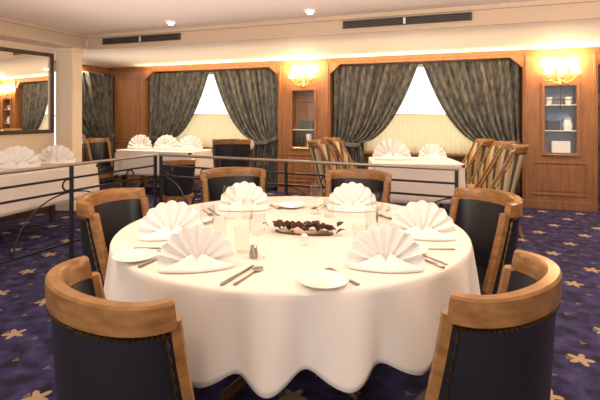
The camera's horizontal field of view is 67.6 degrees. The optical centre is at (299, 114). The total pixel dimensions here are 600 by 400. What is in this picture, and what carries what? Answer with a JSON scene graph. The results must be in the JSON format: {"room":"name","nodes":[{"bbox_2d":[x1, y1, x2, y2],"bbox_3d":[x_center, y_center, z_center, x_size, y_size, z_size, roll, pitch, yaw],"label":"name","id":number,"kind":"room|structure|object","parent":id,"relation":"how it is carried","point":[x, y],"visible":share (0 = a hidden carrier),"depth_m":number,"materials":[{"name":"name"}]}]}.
{"room":"restaurant dining room","nodes":[
{"label":"restaurant dining room","id":0,"kind":"room"},
{"bbox_2d":[0,40,53,154],"bbox_3d":[-5.590,0.200,2.079,0.102,2.300,9.500,0,0,26],"label":"wall","id":1,"kind":"structure","parent":0,"point":[36,142],"depth_m":6.00,"materials":[{"name":"beige paint"}]},
{"bbox_2d":[0,206,48,221],"bbox_3d":[-5.537,1.300,2.053,0.018,0.100,9.500,0,0,26],"label":"trim","id":2,"kind":"structure","parent":1,"relation":"attached to","point":[43,209],"depth_m":5.93,"materials":[{"name":"brown wood"}]},
{"bbox_2d":[0,47,53,134],"bbox_3d":[-3.825,-0.305,5.558,0.036,1.110,1.640,0,0,26],"label":"wall mirror","id":3,"kind":"object","parent":1,"relation":"attached to","point":[26,76],"visible":1,"depth_m":5.95,"materials":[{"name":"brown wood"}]},
{"bbox_2d":[54,61,109,161],"bbox_3d":[-5.746,0.200,4.314,0.340,2.300,10.940,0,0,20],"label":"wall","id":4,"kind":"structure","parent":0,"point":[84,67],"depth_m":8.62,"materials":[{"name":"brown wood"}]},
{"bbox_2d":[55,68,114,182],"bbox_3d":[-3.992,0.255,8.391,0.146,2.153,1.358,0,0,20],"label":"curtain","id":5,"kind":"object","parent":4,"relation":"hanging from","point":[97,88],"visible":0.47,"depth_m":8.67,"materials":[{"name":"grey fabric"}]},
{"bbox_2d":[0,0,539,34],"bbox_3d":[0.150,-1.185,0.903,9.940,0.050,8.480,0,0,20],"label":"ceiling","id":6,"kind":"structure","parent":0,"point":[87,17],"depth_m":4.97,"materials":[{"name":"beige paint"}]},
{"bbox_2d":[164,20,176,24],"bbox_3d":[-1.600,-1.133,5.550,0.156,0.051,0.156,0,0,0],"label":"recessed light","id":7,"kind":"object","parent":6,"relation":"in","point":[170,22],"visible":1,"depth_m":5.52,"materials":[{"name":"white paint"}]},
{"bbox_2d":[303,8,316,14],"bbox_3d":[0.110,-1.133,4.950,0.156,0.051,0.156,0,0,0],"label":"recessed light","id":8,"kind":"object","parent":6,"relation":"in","point":[309,11],"visible":1,"depth_m":4.92,"materials":[{"name":"white paint"}]},
{"bbox_2d":[0,182,599,399],"bbox_3d":[-0.645,1.380,2.631,12.600,0.060,11.200,0,0,20],"label":"floor","id":9,"kind":"structure","parent":0,"point":[570,239],"depth_m":2.99,"materials":[{"name":"carpet"}]},
{"bbox_2d":[54,47,83,210],"bbox_3d":[-3.300,0.200,6.400,0.310,2.300,0.230,0,0,14],"label":"wall pier","id":10,"kind":"object","parent":9,"relation":"on","point":[68,59],"visible":0.62,"depth_m":6.31,"materials":[{"name":"beige paint"}]},
{"bbox_2d":[49,164,99,221],"bbox_3d":[-3.130,0.979,4.860,0.760,0.743,1.730,0,0,20],"label":"dining table","id":11,"kind":"object","parent":9,"relation":"on","point":[52,207],"visible":0.22,"depth_m":5.64,"materials":[{"name":"brown wood"}]},
{"bbox_2d":[0,163,99,216],"bbox_3d":[-3.130,0.807,4.861,0.845,0.414,1.809,0,0,20],"label":"tablecloth","id":12,"kind":"object","parent":11,"relation":"on","point":[56,173],"visible":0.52,"depth_m":4.77,"materials":[{"name":"beige fabric"}]},
{"bbox_2d":[0,145,40,168],"bbox_3d":[-3.179,0.471,5.032,0.471,0.252,0.168,0,0,-29],"label":"napkin","id":13,"kind":"object","parent":12,"relation":"on","point":[16,157],"visible":0.99,"depth_m":5.05,"materials":[{"name":"white fabric"}]},
{"bbox_2d":[38,144,75,164],"bbox_3d":[-2.993,0.480,5.497,0.439,0.234,0.156,0,0,-29],"label":"napkin","id":14,"kind":"object","parent":12,"relation":"on","point":[55,154],"visible":0.98,"depth_m":5.52,"materials":[{"name":"white fabric"}]},
{"bbox_2d":[0,154,156,264],"bbox_3d":[-2.066,0.893,4.051,0.031,0.914,2.222,0,0,23],"label":"railing","id":15,"kind":"object","parent":9,"relation":"on","point":[71,190],"visible":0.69,"depth_m":4.04,"materials":[{"name":"black metal"}]},
{"bbox_2d":[82,138,118,187],"bbox_3d":[-3.516,0.877,7.779,0.502,0.945,0.570,0,0,18],"label":"tub chair","id":16,"kind":"object","parent":9,"relation":"on","point":[94,149],"visible":0.73,"depth_m":7.88,"materials":[{"name":"black leather"}]},
{"bbox_2d":[76,188,148,288],"bbox_3d":[-1.046,0.900,2.589,0.478,0.900,0.542,0,0,12],"label":"tub chair","id":17,"kind":"object","parent":9,"relation":"on","point":[102,214],"visible":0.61,"depth_m":2.63,"materials":[{"name":"brown wood"}]},
{"bbox_2d":[45,256,194,399],"bbox_3d":[-0.512,0.900,1.293,0.542,0.900,0.478,0,0,42],"label":"tub chair","id":18,"kind":"object","parent":9,"relation":"on","point":[103,349],"visible":1,"depth_m":1.10,"materials":[{"name":"black leather"}]},
{"bbox_2d":[114,150,212,187],"bbox_3d":[-2.360,0.979,7.780,1.530,0.743,0.700,0,0,20],"label":"dining table","id":19,"kind":"object","parent":9,"relation":"on","point":[123,176],"visible":0.16,"depth_m":7.78,"materials":[{"name":"brown wood"}]},
{"bbox_2d":[113,147,213,176],"bbox_3d":[-2.359,0.822,7.786,1.617,0.444,0.788,0,0,20],"label":"tablecloth","id":20,"kind":"object","parent":19,"relation":"on","point":[139,162],"visible":0.66,"depth_m":7.54,"materials":[{"name":"beige fabric"}]},
{"bbox_2d":[127,134,151,148],"bbox_3d":[-2.874,0.471,7.994,0.471,0.252,0.168,0,0,10],"label":"napkin","id":21,"kind":"object","parent":20,"relation":"on","point":[140,141],"visible":1,"depth_m":8.02,"materials":[{"name":"white fabric"}]},
{"bbox_2d":[153,134,177,148],"bbox_3d":[-2.370,0.471,7.888,0.471,0.252,0.168,0,0,10],"label":"napkin","id":22,"kind":"object","parent":20,"relation":"on","point":[167,141],"visible":0.98,"depth_m":7.92,"materials":[{"name":"white fabric"}]},
{"bbox_2d":[176,135,202,149],"bbox_3d":[-1.895,0.471,7.644,0.471,0.252,0.168,0,0,10],"label":"napkin","id":23,"kind":"object","parent":20,"relation":"on","point":[190,142],"visible":1,"depth_m":7.67,"materials":[{"name":"white fabric"}]},
{"bbox_2d":[163,159,195,204],"bbox_3d":[-1.621,0.968,5.953,0.461,0.765,0.406,0,0,-20],"label":"tub chair","id":24,"kind":"object","parent":9,"relation":"on","point":[171,191],"visible":0.66,"depth_m":5.84,"materials":[{"name":"black leather"}]},
{"bbox_2d":[212,139,250,167],"bbox_3d":[-1.061,0.855,6.954,0.597,0.990,0.526,0,0,-12],"label":"tub chair","id":25,"kind":"object","parent":9,"relation":"on","point":[221,147],"visible":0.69,"depth_m":6.79,"materials":[{"name":"black leather"}]},
{"bbox_2d":[200,167,265,202],"bbox_3d":[-0.549,0.900,3.716,0.542,0.900,0.478,0,0,-17],"label":"tub chair","id":26,"kind":"object","parent":9,"relation":"on","point":[214,181],"visible":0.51,"depth_m":3.79,"materials":[{"name":"brown wood"}]},
{"bbox_2d":[220,376,361,399],"bbox_3d":[-0.043,0.977,2.420,1.780,0.741,1.780,0,0,0],"label":"round table","id":27,"kind":"object","parent":9,"relation":"on","point":[239,383],"visible":0.07,"depth_m":2.12,"materials":[{"name":"brown wood"}]},
{"bbox_2d":[104,196,480,398],"bbox_3d":[-0.038,0.761,2.407,1.878,0.322,1.900,0,0,0],"label":"tablecloth","id":28,"kind":"object","parent":27,"relation":"on","point":[269,327],"visible":0.58,"depth_m":1.58,"materials":[{"name":"beige fabric"}]},
{"bbox_2d":[112,248,157,261],"bbox_3d":[-0.686,0.590,1.865,0.180,0.017,0.180,0,0,24],"label":"bread plate","id":29,"kind":"object","parent":28,"relation":"on","point":[139,254],"visible":1,"depth_m":1.88,"materials":[{"name":"white ceramic"}]},
{"bbox_2d":[134,247,160,248],"bbox_3d":[-0.623,0.595,2.005,0.235,0.005,0.017,0,0,-3],"label":"knife","id":30,"kind":"object","parent":28,"relation":"on","point":[135,247],"visible":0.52,"depth_m":2.00,"materials":[{"name":"silver metal"}]},
{"bbox_2d":[138,259,156,267],"bbox_3d":[-0.592,0.596,1.845,0.025,0.002,0.200,0,0,24],"label":"fork","id":31,"kind":"object","parent":28,"relation":"on","point":[142,265],"visible":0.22,"depth_m":1.79,"materials":[{"name":"silver metal"}]},
{"bbox_2d":[137,200,204,240],"bbox_3d":[-0.626,0.511,2.185,0.325,0.174,0.116,0,0,-14],"label":"napkin","id":32,"kind":"object","parent":28,"relation":"on","point":[164,220],"visible":0.85,"depth_m":2.20,"materials":[{"name":"white fabric"}]},
{"bbox_2d":[157,224,235,272],"bbox_3d":[-0.402,0.516,1.746,0.306,0.163,0.109,0,0,-13],"label":"napkin","id":33,"kind":"object","parent":28,"relation":"on","point":[198,248],"visible":1,"depth_m":1.76,"materials":[{"name":"white fabric"}]},
{"bbox_2d":[202,216,212,222],"bbox_3d":[-0.575,0.590,2.503,0.180,0.017,0.180,0,0,-3],"label":"bread plate","id":34,"kind":"object","parent":28,"relation":"on","point":[204,218],"visible":0.27,"depth_m":2.53,"materials":[{"name":"white ceramic"}]},
{"bbox_2d":[220,264,253,285],"bbox_3d":[-0.228,0.595,1.677,0.017,0.005,0.235,0,0,24],"label":"knife","id":35,"kind":"object","parent":28,"relation":"on","point":[251,266],"visible":1,"depth_m":1.64,"materials":[{"name":"silver metal"}]},
{"bbox_2d":[218,181,269,211],"bbox_3d":[-0.354,0.511,2.825,0.325,0.174,0.116,0,0,-3],"label":"napkin","id":36,"kind":"object","parent":28,"relation":"on","point":[243,196],"visible":1,"depth_m":2.85,"materials":[{"name":"white fabric"}]},
{"bbox_2d":[233,266,262,284],"bbox_3d":[-0.192,0.591,1.661,0.037,0.012,0.196,0,0,24],"label":"spoon","id":37,"kind":"object","parent":28,"relation":"on","point":[257,268],"visible":1,"depth_m":1.69,"materials":[{"name":"silver metal"}]},
{"bbox_2d":[252,266,262,270],"bbox_3d":[-0.163,0.591,1.725,0.037,0.012,0.056,0,0,24],"label":"bowl","id":38,"kind":"object","parent":37,"relation":"on","point":[257,268],"depth_m":1.71,"materials":[{"name":"silver metal"}]},
{"bbox_2d":[249,244,257,258],"bbox_3d":[-0.195,0.571,1.880,0.038,0.056,0.037,0,0,0],"label":"shaker","id":39,"kind":"object","parent":28,"relation":"on","point":[253,253],"visible":1,"depth_m":1.87,"materials":[{"name":"silver metal"}]},
{"bbox_2d":[278,202,304,208],"bbox_3d":[-0.055,0.590,2.912,0.180,0.017,0.180,0,0,-27],"label":"bread plate","id":40,"kind":"object","parent":28,"relation":"on","point":[291,205],"visible":1,"depth_m":2.93,"materials":[{"name":"white ceramic"}]},
{"bbox_2d":[263,219,344,235],"bbox_3d":[0.020,0.568,2.287,0.422,0.061,0.180,0,0,14],"label":"centrepiece","id":41,"kind":"object","parent":28,"relation":"on","point":[291,226],"visible":1,"depth_m":2.26,"materials":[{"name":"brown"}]},
{"bbox_2d":[275,228,333,235],"bbox_3d":[0.020,0.595,2.280,0.310,0.008,0.112,0,0,14],"label":"tray","id":42,"kind":"object","parent":28,"relation":"on","point":[293,231],"depth_m":2.25,"materials":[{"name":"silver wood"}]},
{"bbox_2d":[298,270,348,288],"bbox_3d":[0.085,0.590,1.594,0.180,0.017,0.180,0,0,-30],"label":"bread plate","id":43,"kind":"object","parent":28,"relation":"on","point":[319,279],"visible":1,"depth_m":1.61,"materials":[{"name":"white ceramic"}]},
{"bbox_2d":[325,267,359,284],"bbox_3d":[0.157,0.596,1.658,0.025,0.002,0.200,0,0,-30],"label":"fork","id":44,"kind":"object","parent":28,"relation":"on","point":[329,268],"visible":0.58,"depth_m":1.61,"materials":[{"name":"silver metal"}]},
{"bbox_2d":[327,182,377,211],"bbox_3d":[0.329,0.511,2.805,0.325,0.174,0.116,0,0,3],"label":"napkin","id":45,"kind":"object","parent":28,"relation":"on","point":[350,197],"visible":1,"depth_m":2.83,"materials":[{"name":"white fabric"}]},
{"bbox_2d":[346,223,424,272],"bbox_3d":[0.333,0.516,1.746,0.306,0.163,0.109,0,0,7],"label":"napkin","id":46,"kind":"object","parent":28,"relation":"on","point":[383,248],"visible":1,"depth_m":1.77,"materials":[{"name":"white fabric"}]},
{"bbox_2d":[381,211,397,217],"bbox_3d":[0.567,0.590,2.623,0.180,0.017,0.180,0,0,27],"label":"bread plate","id":47,"kind":"object","parent":28,"relation":"on","point":[389,214],"visible":0.38,"depth_m":2.66,"materials":[{"name":"white ceramic"}]},
{"bbox_2d":[389,200,456,240],"bbox_3d":[0.596,0.511,2.185,0.325,0.174,0.116,0,0,14],"label":"napkin","id":48,"kind":"object","parent":28,"relation":"on","point":[423,220],"visible":0.92,"depth_m":2.20,"materials":[{"name":"white fabric"}]},
{"bbox_2d":[419,244,427,253],"bbox_3d":[0.468,0.590,1.956,0.180,0.017,0.180,0,0,3],"label":"bread plate","id":49,"kind":"object","parent":28,"relation":"on","point":[424,249],"visible":0.09,"depth_m":1.95,"materials":[{"name":"white ceramic"}]},
{"bbox_2d":[425,259,444,267],"bbox_3d":[0.506,0.595,1.855,0.017,0.005,0.235,0,0,-30],"label":"knife","id":50,"kind":"object","parent":28,"relation":"on","point":[426,260],"visible":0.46,"depth_m":1.79,"materials":[{"name":"silver metal"}]},
{"bbox_2d":[422,254,447,264],"bbox_3d":[0.540,0.591,1.875,0.037,0.012,0.196,0,0,-30],"label":"spoon","id":51,"kind":"object","parent":28,"relation":"on","point":[422,254],"visible":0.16,"depth_m":1.83,"materials":[{"name":"silver metal"}]},
{"bbox_2d":[428,248,455,249],"bbox_3d":[0.590,0.596,1.995,0.200,0.002,0.025,0,0,3],"label":"fork","id":52,"kind":"object","parent":28,"relation":"on","point":[428,248],"visible":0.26,"depth_m":2.00,"materials":[{"name":"silver metal"}]},
{"bbox_2d":[159,154,458,204],"bbox_3d":[-0.135,0.893,4.389,3.207,0.914,0.033,0,0,25],"label":"railing","id":53,"kind":"object","parent":9,"relation":"on","point":[285,185],"visible":0.33,"depth_m":4.35,"materials":[{"name":"black metal"}]},
{"bbox_2d":[307,139,341,196],"bbox_3d":[0.386,0.843,6.011,0.571,1.015,0.543,0,0,18],"label":"striped chair","id":54,"kind":"object","parent":9,"relation":"on","point":[320,150],"visible":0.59,"depth_m":5.86,"materials":[{"name":"brown wood"}]},
{"bbox_2d":[323,137,356,168],"bbox_3d":[0.626,0.843,6.631,0.571,1.015,0.543,0,0,18],"label":"striped chair","id":55,"kind":"object","parent":9,"relation":"on","point":[342,155],"visible":0.3,"depth_m":6.79,"materials":[{"name":"brown wood"}]},
{"bbox_2d":[325,169,391,202],"bbox_3d":[0.458,0.900,3.576,0.542,0.900,0.478,0,0,23],"label":"tub chair","id":56,"kind":"object","parent":9,"relation":"on","point":[378,182],"visible":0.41,"depth_m":3.66,"materials":[{"name":"brown wood"}]},
{"bbox_2d":[462,139,493,183],"bbox_3d":[2.445,0.843,6.353,0.571,1.015,0.543,0,0,12],"label":"striped chair","id":57,"kind":"object","parent":9,"relation":"on","point":[478,149],"visible":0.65,"depth_m":6.13,"materials":[{"name":"brown wood"}]},
{"bbox_2d":[449,188,522,294],"bbox_3d":[1.041,0.900,2.589,0.478,0.900,0.542,0,0,-12],"label":"tub chair","id":58,"kind":"object","parent":9,"relation":"on","point":[490,218],"visible":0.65,"depth_m":2.65,"materials":[{"name":"black leather"}]},
{"bbox_2d":[414,249,561,399],"bbox_3d":[0.569,0.900,1.348,0.478,0.900,0.542,0,0,43],"label":"tub chair","id":59,"kind":"object","parent":9,"relation":"on","point":[499,346],"visible":1,"depth_m":1.15,"materials":[{"name":"black leather"}]},
{"bbox_2d":[466,141,514,187],"bbox_3d":[2.445,0.843,5.763,0.571,1.015,0.543,0,0,12],"label":"striped chair","id":60,"kind":"object","parent":9,"relation":"on","point":[494,149],"visible":0.21,"depth_m":5.95,"materials":[{"name":"brown wood"}]},
{"bbox_2d":[477,144,528,237],"bbox_3d":[2.305,0.843,5.143,0.571,1.015,0.543,0,0,12],"label":"striped chair","id":61,"kind":"object","parent":9,"relation":"on","point":[504,172],"visible":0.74,"depth_m":4.93,"materials":[{"name":"fabric"}]},
{"bbox_3d":[1.500,0.979,5.950,1.100,0.743,0.930,0,0,5],"label":"dining table","id":62,"kind":"object","parent":9,"relation":"on","visible":0},
{"bbox_2d":[368,157,465,203],"bbox_3d":[1.500,0.837,5.952,1.183,0.474,1.012,0,0,5],"label":"tablecloth","id":63,"kind":"object","parent":62,"relation":"on","point":[397,173],"visible":0.57,"depth_m":5.47,"materials":[{"name":"beige fabric"}]},
{"bbox_2d":[372,139,410,159],"bbox_3d":[1.236,0.458,6.001,0.520,0.278,0.185,0,0,0],"label":"napkin","id":64,"kind":"object","parent":63,"relation":"on","point":[391,149],"visible":1,"depth_m":6.04,"materials":[{"name":"white fabric"}]},
{"bbox_2d":[418,143,446,158],"bbox_3d":[1.819,0.493,6.123,0.390,0.208,0.139,0,0,0],"label":"napkin","id":65,"kind":"object","parent":63,"relation":"on","point":[430,151],"visible":1,"depth_m":6.15,"materials":[{"name":"white fabric"}]},
{"bbox_2d":[0,18,599,67],"bbox_3d":[-0.645,-1.080,2.631,12.600,0.260,11.200,0,0,20],"label":"ceiling","id":66,"kind":"structure","parent":0,"point":[584,32],"depth_m":6.21,"materials":[{"name":"beige paint"}]},
{"bbox_2d":[0,0,599,49],"bbox_3d":[0.150,-1.055,0.903,9.940,0.210,8.480,0,0,20],"label":"ceiling bulkhead","id":67,"kind":"structure","parent":66,"relation":"attached to","point":[542,10],"depth_m":5.35,"materials":[{"name":"beige paint"}]},
{"bbox_2d":[102,33,180,44],"bbox_3d":[-2.223,-1.055,6.229,1.311,0.088,0.022,0,0,20],"label":"air vent","id":68,"kind":"object","parent":67,"relation":"attached to","point":[174,36],"visible":1,"depth_m":6.21,"materials":[{"name":"black metal"}]},
{"bbox_2d":[343,12,471,28],"bbox_3d":[1.169,-1.055,5.018,1.415,0.088,0.022,0,0,20],"label":"air vent","id":69,"kind":"object","parent":67,"relation":"attached to","point":[465,16],"visible":1,"depth_m":5.00,"materials":[{"name":"black metal"}]},
{"bbox_2d":[110,50,599,202],"bbox_3d":[1.611,0.200,7.315,11.500,2.300,0.340,0,0,20],"label":"wall","id":70,"kind":"structure","parent":0,"point":[536,63],"depth_m":6.60,"materials":[{"name":"brown wood"}]},
{"bbox_2d":[148,72,208,182],"bbox_3d":[-2.344,0.255,8.665,1.358,2.153,0.142,0,0,20],"label":"curtain","id":71,"kind":"object","parent":70,"relation":"hanging from","point":[175,98],"visible":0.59,"depth_m":8.72,"materials":[{"name":"grey fabric"}]},
{"bbox_2d":[202,72,252,150],"bbox_3d":[-1.632,-0.090,8.553,2.000,1.480,0.190,0,0,20],"label":"window","id":72,"kind":"structure","parent":70,"relation":"in","point":[210,73],"depth_m":8.50,"materials":[{"name":"white paint"}]},
{"bbox_2d":[175,114,253,147],"bbox_3d":[-1.638,0.296,8.534,1.860,0.628,0.020,0,0,20],"label":"cafe curtain","id":73,"kind":"object","parent":72,"relation":"hanging from","point":[206,127],"visible":0.55,"depth_m":8.55,"materials":[{"name":"beige fabric"}]},
{"bbox_2d":[213,69,277,189],"bbox_3d":[-1.010,0.254,8.187,1.358,2.153,0.140,0,0,20],"label":"curtain","id":74,"kind":"object","parent":70,"relation":"hanging from","point":[249,97],"visible":0.8,"depth_m":8.11,"materials":[{"name":"grey fabric"}]},
{"bbox_2d":[288,72,314,86],"bbox_3d":[0.020,-0.603,7.589,0.472,0.245,0.216,0,0,20],"label":"wall sconce","id":75,"kind":"object","parent":70,"relation":"attached to","point":[300,75],"visible":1,"depth_m":7.56,"materials":[{"name":"gold metal"}]},
{"bbox_2d":[290,88,316,148],"bbox_3d":[0.087,0.060,7.775,0.490,1.040,0.254,0,0,20],"label":"display cabinet","id":76,"kind":"object","parent":70,"relation":"attached to","point":[306,100],"visible":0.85,"depth_m":7.86,"materials":[{"name":"brown wood"}]},
{"bbox_2d":[295,136,303,145],"bbox_3d":[-0.010,0.462,7.830,0.130,0.170,0.100,0,0,20],"label":"box","id":77,"kind":"object","parent":76,"relation":"in","point":[299,140],"visible":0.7,"depth_m":7.79,"materials":[{"name":"grey"}]},
{"bbox_2d":[299,121,313,129],"bbox_3d":[0.112,0.175,7.787,0.260,0.150,0.100,0,0,20],"label":"box","id":78,"kind":"object","parent":76,"relation":"on","point":[309,125],"visible":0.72,"depth_m":7.74,"materials":[{"name":"green"}]},
{"bbox_2d":[306,134,311,145],"bbox_3d":[0.159,0.437,7.770,0.110,0.220,0.108,0,0,0],"label":"vase","id":79,"kind":"object","parent":76,"relation":"in","point":[308,136],"visible":0.56,"depth_m":7.73,"materials":[{"name":"white ceramic"}]},
{"bbox_2d":[110,52,595,201],"bbox_3d":[0.139,0.170,7.653,8.450,2.080,0.018,0,0,20],"label":"wall paneling","id":80,"kind":"structure","parent":70,"relation":"attached to","point":[550,178],"depth_m":7.66,"materials":[{"name":"brown wood"}]},
{"bbox_2d":[108,46,599,211],"bbox_3d":[1.546,0.200,7.134,11.530,2.300,0.057,0,0,20],"label":"trim","id":81,"kind":"structure","parent":70,"relation":"attached to","point":[540,204],"depth_m":6.96,"materials":[{"name":"beige paint"}]},
{"bbox_2d":[333,64,417,168],"bbox_3d":[1.226,0.254,7.389,1.410,2.153,0.142,0,0,20],"label":"curtain","id":82,"kind":"object","parent":70,"relation":"hanging from","point":[366,99],"visible":0.66,"depth_m":7.45,"materials":[{"name":"grey fabric"}]},
{"bbox_2d":[363,64,466,156],"bbox_3d":[1.964,-0.090,7.269,2.000,1.480,0.190,0,0,20],"label":"window","id":83,"kind":"structure","parent":70,"relation":"in","point":[419,65],"depth_m":7.21,"materials":[{"name":"white paint"}]},
{"bbox_2d":[364,114,474,153],"bbox_3d":[1.957,0.296,7.250,1.860,0.628,0.020,0,0,20],"label":"cafe curtain","id":84,"kind":"object","parent":83,"relation":"hanging from","point":[415,131],"visible":0.53,"depth_m":7.24,"materials":[{"name":"beige fabric"}]},
{"bbox_2d":[423,60,519,196],"bbox_3d":[2.613,0.255,6.903,1.410,2.153,0.142,0,0,21],"label":"curtain","id":85,"kind":"object","parent":70,"relation":"hanging from","point":[481,99],"visible":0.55,"depth_m":6.84,"materials":[{"name":"grey fabric"}]},
{"bbox_2d":[541,82,579,155],"bbox_3d":[3.741,0.060,6.470,0.490,1.040,0.254,0,0,20],"label":"display cabinet","id":86,"kind":"object","parent":70,"relation":"attached to","point":[556,91],"visible":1,"depth_m":6.51,"materials":[{"name":"brown wood"}]},
{"bbox_2d":[545,97,551,104],"bbox_3d":[3.625,-0.205,6.533,0.100,0.110,0.098,0,0,0],"label":"cup","id":87,"kind":"object","parent":86,"relation":"on","point":[548,101],"visible":0.94,"depth_m":6.50,"materials":[{"name":"white ceramic"}]},
{"bbox_2d":[546,120,560,129],"bbox_3d":[3.682,0.150,6.512,0.170,0.140,0.100,0,0,20],"label":"box","id":88,"kind":"object","parent":86,"relation":"on","point":[550,124],"visible":0.96,"depth_m":6.47,"materials":[{"name":"grey"}]},
{"bbox_2d":[547,109,569,128],"bbox_3d":[3.761,0.063,6.526,0.304,0.302,0.061,0,0,19],"label":"plate","id":89,"kind":"object","parent":86,"relation":"on","point":[557,114],"visible":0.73,"depth_m":6.54,"materials":[{"name":"blue ceramic"}]},
{"bbox_2d":[550,141,570,152],"bbox_3d":[3.766,0.462,6.482,0.240,0.170,0.100,0,0,20],"label":"box","id":90,"kind":"object","parent":86,"relation":"in","point":[555,146],"visible":0.94,"depth_m":6.44,"materials":[{"name":"white cardboard"}]},
{"bbox_2d":[545,104,576,105],"bbox_3d":[3.748,-0.144,6.489,0.424,0.012,0.180,0,0,20],"label":"shelf","id":91,"kind":"object","parent":86,"relation":"attached to","point":[545,104],"depth_m":6.51,"materials":[{"name":"white paint"}]},
{"bbox_2d":[545,130,576,130],"bbox_3d":[3.748,0.226,6.489,0.424,0.012,0.180,0,0,20],"label":"shelf","id":92,"kind":"object","parent":86,"relation":"attached to","point":[545,130],"depth_m":6.40,"materials":[{"name":"white glass"}]},
{"bbox_2d":[562,118,572,129],"bbox_3d":[3.851,0.130,6.452,0.140,0.180,0.138,0,0,0],"label":"vase","id":93,"kind":"object","parent":86,"relation":"on","point":[567,124],"visible":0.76,"depth_m":6.41,"materials":[{"name":"white ceramic"}]},
{"bbox_2d":[564,97,571,103],"bbox_3d":[3.861,-0.205,6.449,0.100,0.110,0.098,0,0,0],"label":"cup","id":94,"kind":"object","parent":86,"relation":"on","point":[566,101],"visible":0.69,"depth_m":6.42,"materials":[{"name":"white ceramic"}]},
{"bbox_2d":[543,66,580,84],"bbox_3d":[3.675,-0.552,6.284,0.472,0.245,0.216,0,0,20],"label":"wall sconce","id":95,"kind":"object","parent":70,"relation":"attached to","point":[562,70],"visible":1,"depth_m":6.25,"materials":[{"name":"gold metal"}]},
{"bbox_2d":[598,64,599,208],"bbox_3d":[4.861,0.255,6.093,1.398,2.153,0.144,0,0,20],"label":"curtain","id":96,"kind":"object","parent":70,"relation":"hanging from","point":[599,64],"visible":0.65,"depth_m":6.33,"materials":[{"name":"grey fabric"}]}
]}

